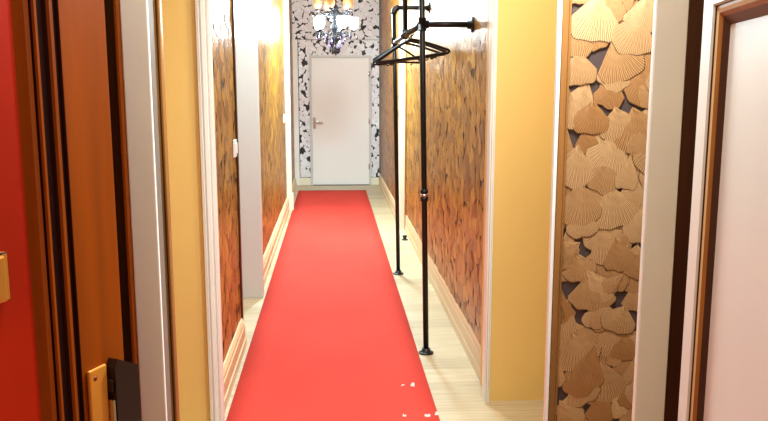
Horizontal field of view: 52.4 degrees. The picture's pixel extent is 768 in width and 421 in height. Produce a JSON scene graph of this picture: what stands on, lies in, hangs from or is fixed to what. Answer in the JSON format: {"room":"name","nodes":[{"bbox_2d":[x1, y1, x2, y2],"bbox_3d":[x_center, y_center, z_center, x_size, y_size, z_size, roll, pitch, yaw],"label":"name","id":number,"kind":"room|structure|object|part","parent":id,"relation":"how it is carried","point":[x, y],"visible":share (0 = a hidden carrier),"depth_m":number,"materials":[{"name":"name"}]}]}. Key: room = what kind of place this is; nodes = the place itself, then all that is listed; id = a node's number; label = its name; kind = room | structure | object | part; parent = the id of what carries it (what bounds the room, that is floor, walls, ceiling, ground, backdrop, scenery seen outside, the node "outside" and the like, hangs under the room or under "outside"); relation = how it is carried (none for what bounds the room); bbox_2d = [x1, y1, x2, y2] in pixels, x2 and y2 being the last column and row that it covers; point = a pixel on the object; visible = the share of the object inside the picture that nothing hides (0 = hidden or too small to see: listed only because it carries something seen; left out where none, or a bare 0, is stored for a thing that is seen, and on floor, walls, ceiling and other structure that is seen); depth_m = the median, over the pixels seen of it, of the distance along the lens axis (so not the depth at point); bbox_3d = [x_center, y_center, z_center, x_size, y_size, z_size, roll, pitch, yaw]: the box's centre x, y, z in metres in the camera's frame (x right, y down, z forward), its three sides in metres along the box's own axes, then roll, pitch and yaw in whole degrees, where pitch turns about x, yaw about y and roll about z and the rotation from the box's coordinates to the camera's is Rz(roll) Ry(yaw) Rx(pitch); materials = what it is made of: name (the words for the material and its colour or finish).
{"room":"hallway","nodes":[
{"label":"hallway","id":0,"kind":"room"},
{"bbox_2d":[104,0,131,362],"bbox_3d":[-1.218,-0.245,1.767,1.244,3.100,0.120,-1,9,-4],"label":"wall","id":1,"kind":"structure","parent":0,"point":[108,4],"depth_m":1.77,"materials":[{"name":"brown wood"}]},
{"bbox_2d":[113,0,140,405],"bbox_3d":[-0.591,-0.250,1.800,0.010,3.100,0.136,-1,9,-4],"label":"trim","id":2,"kind":"structure","parent":1,"relation":"attached to","point":[116,4],"depth_m":1.76,"materials":[{"name":"grey paint"},{"name":"white paint"}]},
{"bbox_2d":[119,0,171,420],"bbox_3d":[-0.556,-0.252,1.810,0.060,3.100,0.120,-1,9,-4],"label":"trim","id":3,"kind":"structure","parent":1,"relation":"attached to","point":[136,16],"depth_m":1.79,"materials":[{"name":"cream paint"}]},
{"bbox_2d":[161,0,209,420],"bbox_3d":[-1.386,-0.518,3.458,1.134,3.100,0.160,-1,9,-4],"label":"wall","id":4,"kind":"structure","parent":0,"point":[178,16],"depth_m":3.49,"materials":[{"name":"beige paint"}]},
{"bbox_2d":[194,0,224,420],"bbox_3d":[-0.782,-0.512,3.420,0.064,3.100,0.056,-1,9,-4],"label":"trim","id":5,"kind":"structure","parent":4,"relation":"attached to","point":[203,27],"depth_m":3.48,"materials":[{"name":"white paint"}]},
{"bbox_2d":[211,0,294,362],"bbox_3d":[-1.188,-1.235,7.898,0.180,3.100,8.790,-1,9,-4],"label":"wall","id":6,"kind":"structure","parent":0,"point":[221,10],"depth_m":4.64,"materials":[{"name":"brown wood"}]},
{"bbox_2d":[223,318,246,410],"bbox_3d":[-0.828,0.824,4.303,0.030,0.180,0.995,-1,9,-4],"label":"baseboard","id":7,"kind":"structure","parent":6,"relation":"attached to","point":[232,362],"depth_m":4.25,"materials":[{"name":"beige paint"}]},
{"bbox_2d":[233,139,237,157],"bbox_3d":[-0.859,-0.359,4.514,0.019,0.100,0.090,-1,9,-4],"label":"light switch","id":8,"kind":"object","parent":6,"relation":"attached to","point":[235,144],"visible":1,"depth_m":4.49,"materials":[{"name":"white plastic"}]},
{"bbox_2d":[231,0,243,319],"bbox_3d":[-0.886,-0.699,4.579,0.040,3.100,0.039,-1,9,-4],"label":"trim","id":9,"kind":"structure","parent":6,"relation":"attached to","point":[232,1],"depth_m":4.63,"materials":[{"name":"brown wood"}]},
{"bbox_2d":[234,0,263,297],"bbox_3d":[-1.022,-0.877,5.678,0.215,3.100,0.080,-1,9,-4],"label":"trim","id":10,"kind":"structure","parent":6,"relation":"attached to","point":[246,34],"depth_m":5.71,"materials":[{"name":"grey wood"}]},
{"bbox_2d":[263,197,289,285],"bbox_3d":[-1.087,0.234,7.955,0.030,0.180,4.050,-1,9,-4],"label":"baseboard","id":11,"kind":"structure","parent":6,"relation":"attached to","point":[270,251],"depth_m":7.48,"materials":[{"name":"beige paint"}]},
{"bbox_2d":[283,0,293,210],"bbox_3d":[-1.234,-1.536,9.763,0.155,3.100,0.115,-1,9,-4],"label":"trim","id":12,"kind":"structure","parent":6,"relation":"attached to","point":[290,194],"depth_m":9.76,"materials":[{"name":"beige paint"}]},
{"bbox_2d":[292,178,296,191],"bbox_3d":[-1.325,-0.271,11.240,0.030,0.130,2.395,-1,9,-4],"label":"baseboard","id":13,"kind":"structure","parent":6,"relation":"attached to","point":[294,184],"depth_m":11.80,"materials":[{"name":"beige paint"}]},
{"bbox_2d":[291,0,379,184],"bbox_3d":[-0.648,-1.955,12.355,1.850,3.100,0.151,-1,9,-4],"label":"wall","id":14,"kind":"structure","parent":0,"point":[366,11],"depth_m":12.19,"materials":[{"name":"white paper"}]},
{"bbox_2d":[292,39,299,185],"bbox_3d":[-1.383,-1.526,12.277,0.080,2.278,0.054,-1,9,-4],"label":"trim","id":15,"kind":"structure","parent":14,"relation":"attached to","point":[294,41],"depth_m":12.24,"materials":[{"name":"white paint"}]},
{"bbox_2d":[300,177,378,184],"bbox_3d":[-0.713,-0.467,12.503,1.262,0.115,0.034,-1,9,-4],"label":"baseboard","id":16,"kind":"structure","parent":14,"relation":"attached to","point":[375,180],"depth_m":12.46,"materials":[{"name":"beige paint"}]},
{"bbox_2d":[309,55,371,185],"bbox_3d":[-0.684,-1.410,12.307,0.972,2.038,0.122,-1,9,-4],"label":"door","id":17,"kind":"structure","parent":14,"relation":"in","point":[339,85],"depth_m":12.31,"materials":[{"name":"grey wood"}]},
{"bbox_3d":[-1.095,-1.377,12.288,0.040,0.180,0.008,-1,9,-4],"label":"handle plate","id":18,"kind":"part","parent":17,"relation":"part of","materials":[{"name":"silver metal"}]},
{"bbox_2d":[225,185,543,420],"bbox_3d":[-0.355,0.740,5.578,3.600,0.060,14.800,-1,9,-4],"label":"floor","id":19,"kind":"structure","parent":0,"point":[455,387],"depth_m":4.93,"materials":[{"name":"beige wood"}]},
{"bbox_2d":[153,0,179,420],"bbox_3d":[-0.694,-0.352,2.429,0.022,3.100,0.032,-1,9,-4],"label":"trim","id":20,"kind":"structure","parent":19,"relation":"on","point":[157,7],"depth_m":2.47,"materials":[{"name":"cream paint"}]},
{"bbox_2d":[226,190,439,420],"bbox_3d":[-0.417,0.583,6.335,1.019,0.008,11.150,-1,9,-4],"label":"carpet runner","id":21,"kind":"object","parent":19,"relation":"on","point":[332,340],"visible":1,"depth_m":5.06,"materials":[{"name":"red carpet"}]},
{"bbox_2d":[391,0,473,354],"bbox_3d":[0.257,-0.832,5.412,0.354,3.094,2.071,-1,9,-4],"label":"clothes rack","id":22,"kind":"object","parent":19,"relation":"on","point":[422,24],"visible":0.99,"depth_m":4.58,"materials":[{"name":"black metal"}]},
{"bbox_3d":[0.101,-0.522,6.457,0.076,2.149,0.033,-1,9,-4],"label":"post","id":23,"kind":"part","parent":22,"relation":"part of","materials":[{"name":"black metal"}]},
{"bbox_2d":[373,38,419,65],"bbox_3d":[0.105,-1.227,6.021,0.491,0.211,0.018,-8,12,-39],"label":"hanger","id":24,"kind":"object","parent":22,"relation":"hanging from","point":[401,48],"visible":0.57,"depth_m":6.08,"materials":[{"name":"black plastic"}]},
{"bbox_3d":[0.105,-1.206,6.025,0.491,0.135,0.017,-8,12,-39],"label":"shoulder frame","id":25,"kind":"part","parent":24,"relation":"part of","materials":[{"name":"black plastic"}]},
{"bbox_3d":[0.149,-1.201,5.345,0.033,0.033,1.981,-1,9,-4],"label":"rail","id":26,"kind":"part","parent":22,"relation":"part of","materials":[{"name":"black metal"}]},
{"bbox_2d":[373,34,438,65],"bbox_3d":[0.162,-1.139,5.530,0.486,0.229,0.017,0,9,0],"label":"hanger","id":27,"kind":"object","parent":22,"relation":"hanging from","point":[411,44],"visible":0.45,"depth_m":5.52,"materials":[{"name":"black plastic"}]},
{"bbox_2d":[376,32,440,65],"bbox_3d":[0.184,-1.096,5.277,0.484,0.233,0.017,-1,9,-5],"label":"hanger","id":28,"kind":"object","parent":22,"relation":"hanging from","point":[404,32],"visible":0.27,"depth_m":5.27,"materials":[{"name":"black plastic"}]},
{"bbox_2d":[375,30,445,64],"bbox_3d":[0.182,-1.083,5.179,0.488,0.227,0.017,-2,9,-10],"label":"hanger","id":29,"kind":"object","parent":22,"relation":"hanging from","point":[427,45],"visible":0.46,"depth_m":5.19,"materials":[{"name":"black plastic"}]},
{"bbox_3d":[0.175,-1.070,5.180,0.491,0.135,0.017,-9,10,-8],"label":"shoulder frame","id":30,"kind":"part","parent":29,"relation":"part of","materials":[{"name":"black plastic"}]},
{"bbox_3d":[0.241,-1.633,6.287,0.247,0.033,0.033,-1,9,-4],"label":"wall arm","id":31,"kind":"part","parent":22,"relation":"part of","materials":[{"name":"black metal"}]},
{"bbox_2d":[376,29,450,63],"bbox_3d":[0.193,-1.063,5.060,0.486,0.229,0.017,-1,9,-6],"label":"hanger","id":32,"kind":"object","parent":22,"relation":"hanging from","point":[411,38],"visible":0.86,"depth_m":5.06,"materials":[{"name":"black plastic"}]},
{"bbox_3d":[0.221,-0.671,4.430,0.095,3.089,0.033,-1,9,-4],"label":"post","id":33,"kind":"part","parent":22,"relation":"part of","materials":[{"name":"black metal"}]},
{"bbox_3d":[0.354,-1.045,4.378,0.282,0.033,0.033,-1,9,-4],"label":"wall arm","id":34,"kind":"part","parent":22,"relation":"part of","materials":[{"name":"black metal"}]},
{"bbox_2d":[678,0,767,420],"bbox_3d":[0.604,0.375,1.343,0.046,2.000,0.660,1,9,8],"label":"door","id":35,"kind":"structure","parent":19,"relation":"on","point":[724,376],"depth_m":1.40,"materials":[{"name":"white wood"}]},
{"bbox_3d":[0.610,0.137,1.304,0.011,0.902,0.390,1,9,8],"label":"panel","id":36,"kind":"part","parent":35,"relation":"part of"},
{"bbox_2d":[380,0,487,344],"bbox_3d":[0.390,-1.275,8.144,0.339,3.100,8.500,-1,9,-4],"label":"wall","id":37,"kind":"structure","parent":0,"point":[456,80],"depth_m":5.32,"materials":[{"name":"brown wood"}]},
{"bbox_2d":[379,0,380,173],"bbox_3d":[-0.064,-2.035,12.288,0.024,2.920,0.044,-1,9,-4],"label":"trim","id":38,"kind":"structure","parent":37,"relation":"attached to","point":[379,0],"depth_m":12.30,"materials":[{"name":"brown paint"}]},
{"bbox_2d":[379,174,394,218],"bbox_3d":[0.051,-0.206,10.713,0.030,0.170,3.715,-1,9,-4],"label":"baseboard","id":39,"kind":"structure","parent":37,"relation":"attached to","point":[388,196],"depth_m":10.62,"materials":[{"name":"beige paint"}]},
{"bbox_2d":[399,0,404,227],"bbox_3d":[0.348,-1.348,8.597,0.362,3.100,0.120,-1,9,-4],"label":"trim","id":40,"kind":"structure","parent":37,"relation":"attached to","point":[401,52],"depth_m":8.59,"materials":[{"name":"beige paint"}]},
{"bbox_2d":[404,44,406,229],"bbox_3d":[0.235,-1.307,8.345,0.015,3.100,0.055,-1,9,-4],"label":"trim","id":41,"kind":"structure","parent":37,"relation":"attached to","point":[405,44],"depth_m":8.37,"materials":[{"name":"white wood"}]},
{"bbox_2d":[405,215,480,380],"bbox_3d":[0.384,0.486,6.365,0.015,0.190,4.425,-1,9,-4],"label":"baseboard","id":42,"kind":"structure","parent":37,"relation":"attached to","point":[467,338],"depth_m":5.24,"materials":[{"name":"beige paint"}]},
{"bbox_2d":[480,0,556,400],"bbox_3d":[0.995,-0.584,3.865,0.942,3.100,0.230,-1,9,-4],"label":"wall","id":43,"kind":"structure","parent":0,"point":[526,30],"depth_m":3.81,"materials":[{"name":"yellow paint"}]},
{"bbox_2d":[482,0,497,402],"bbox_3d":[0.517,-0.562,3.727,0.028,3.100,0.066,-1,9,-4],"label":"trim","id":44,"kind":"structure","parent":43,"relation":"attached to","point":[493,26],"depth_m":3.79,"materials":[{"name":"white paint"}]},
{"bbox_2d":[556,0,653,420],"bbox_3d":[1.068,-0.380,2.606,0.962,3.100,0.126,-1,9,-4],"label":"wall","id":45,"kind":"structure","parent":0,"point":[611,41],"depth_m":2.58,"materials":[{"name":"brown wood"}]},
{"bbox_2d":[543,0,562,420],"bbox_3d":[0.553,-0.363,2.498,0.012,3.100,0.025,-1,9,-4],"label":"trim","id":46,"kind":"structure","parent":45,"relation":"attached to","point":[559,2],"depth_m":2.55,"materials":[{"name":"white paint"}]},
{"bbox_2d":[548,0,571,420],"bbox_3d":[0.575,-0.365,2.511,0.033,3.100,0.032,-1,9,-4],"label":"trim","id":47,"kind":"structure","parent":45,"relation":"attached to","point":[567,4],"depth_m":2.55,"materials":[{"name":"brown wood"}]},
{"bbox_2d":[664,0,703,420],"bbox_3d":[1.148,-0.270,1.921,0.894,3.100,0.120,-1,9,-4],"label":"wall","id":48,"kind":"structure","parent":0,"point":[696,7],"depth_m":1.87,"materials":[{"name":"brown wood"}]},
{"bbox_2d":[632,0,688,420],"bbox_3d":[0.664,-0.257,1.839,0.078,3.100,0.018,-1,9,-4],"label":"trim","id":49,"kind":"structure","parent":48,"relation":"attached to","point":[670,17],"depth_m":1.87,"materials":[{"name":"paint"}]},
{"bbox_3d":[-0.355,-2.389,5.072,3.600,0.080,14.800,-1,9,-4],"label":"ceiling","id":50,"kind":"structure","parent":0,"visible":0},
{"bbox_2d":[312,0,357,54],"bbox_3d":[-0.582,-2.428,9.219,0.551,1.156,0.533,-1,9,-4],"label":"chandelier","id":51,"kind":"object","parent":50,"relation":"hanging from","point":[338,24],"visible":1,"depth_m":9.19,"materials":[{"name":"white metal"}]},
{"bbox_3d":[-0.782,-2.434,9.181,0.102,0.128,0.100,-1,9,-4],"label":"lamp shade","id":52,"kind":"part","parent":51,"relation":"part of","materials":[{"name":"white glass"}]},
{"bbox_3d":[-0.744,-2.190,9.091,0.108,0.135,0.106,-1,9,-4],"label":"lamp shade","id":53,"kind":"part","parent":51,"relation":"part of","materials":[{"name":"white fabric"}]},
{"bbox_3d":[-0.677,-2.086,9.175,0.216,0.098,0.144,-9,13,-44],"label":"arm","id":54,"kind":"part","parent":51,"relation":"part of","materials":[{"name":"black metal"}]},
{"bbox_3d":[-0.674,-2.467,9.387,0.102,0.128,0.100,-1,9,-4],"label":"lamp shade","id":55,"kind":"part","parent":51,"relation":"part of","materials":[{"name":"brown"}]},
{"bbox_3d":[-0.616,-2.407,9.016,0.102,0.128,0.100,-1,9,-4],"label":"lamp shade","id":56,"kind":"part","parent":51,"relation":"part of","materials":[{"name":"brown"}]},
{"bbox_3d":[-0.584,-2.302,9.233,0.100,0.660,0.100,-1,9,-4],"label":"stem","id":57,"kind":"part","parent":51,"relation":"part of","materials":[{"name":"black metal"}]},
{"bbox_3d":[-0.483,-2.183,9.049,0.108,0.135,0.106,-1,9,-4],"label":"lamp shade","id":58,"kind":"part","parent":51,"relation":"part of","materials":[{"name":"white"}]},
{"bbox_3d":[-0.478,-2.327,9.174,0.191,0.084,0.136,5,10,27],"label":"arm","id":59,"kind":"part","parent":51,"relation":"part of","materials":[{"name":"black metal"}]},
{"bbox_3d":[-0.406,-2.424,9.121,0.102,0.128,0.100,-1,9,-4],"label":"lamp shade","id":60,"kind":"part","parent":51,"relation":"part of","materials":[{"name":"brown"}]},
{"bbox_3d":[-0.361,-2.221,9.281,0.108,0.135,0.106,-1,9,-4],"label":"lamp shade","id":61,"kind":"part","parent":51,"relation":"part of","materials":[{"name":"white"}]},
{"bbox_3d":[-0.052,-0.086,0.785,3.440,3.100,0.140,-1,9,-4],"label":"doorway","id":62,"kind":"structure","parent":0,"visible":0},
{"bbox_2d":[0,0,140,420],"bbox_3d":[-0.644,0.333,1.222,0.062,2.120,0.714,4,10,21],"label":"door","id":63,"kind":"structure","parent":62,"relation":"attached to","point":[62,355],"depth_m":1.36,"materials":[{"name":"orange wood"}]},
{"bbox_3d":[-0.616,0.109,1.247,0.024,0.080,0.039,4,10,21],"label":"finger pull","id":64,"kind":"part","parent":63,"relation":"part of","materials":[{"name":"gold metal"}]},
{"bbox_3d":[-0.659,0.077,1.179,0.011,0.992,0.302,4,10,21],"label":"panel","id":65,"kind":"part","parent":63,"relation":"part of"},
{"bbox_3d":[-0.645,0.078,1.173,0.022,1.160,0.470,4,10,21],"label":"panel moulding","id":66,"kind":"part","parent":63,"relation":"part of","materials":[{"name":"red wood"}]}
]}

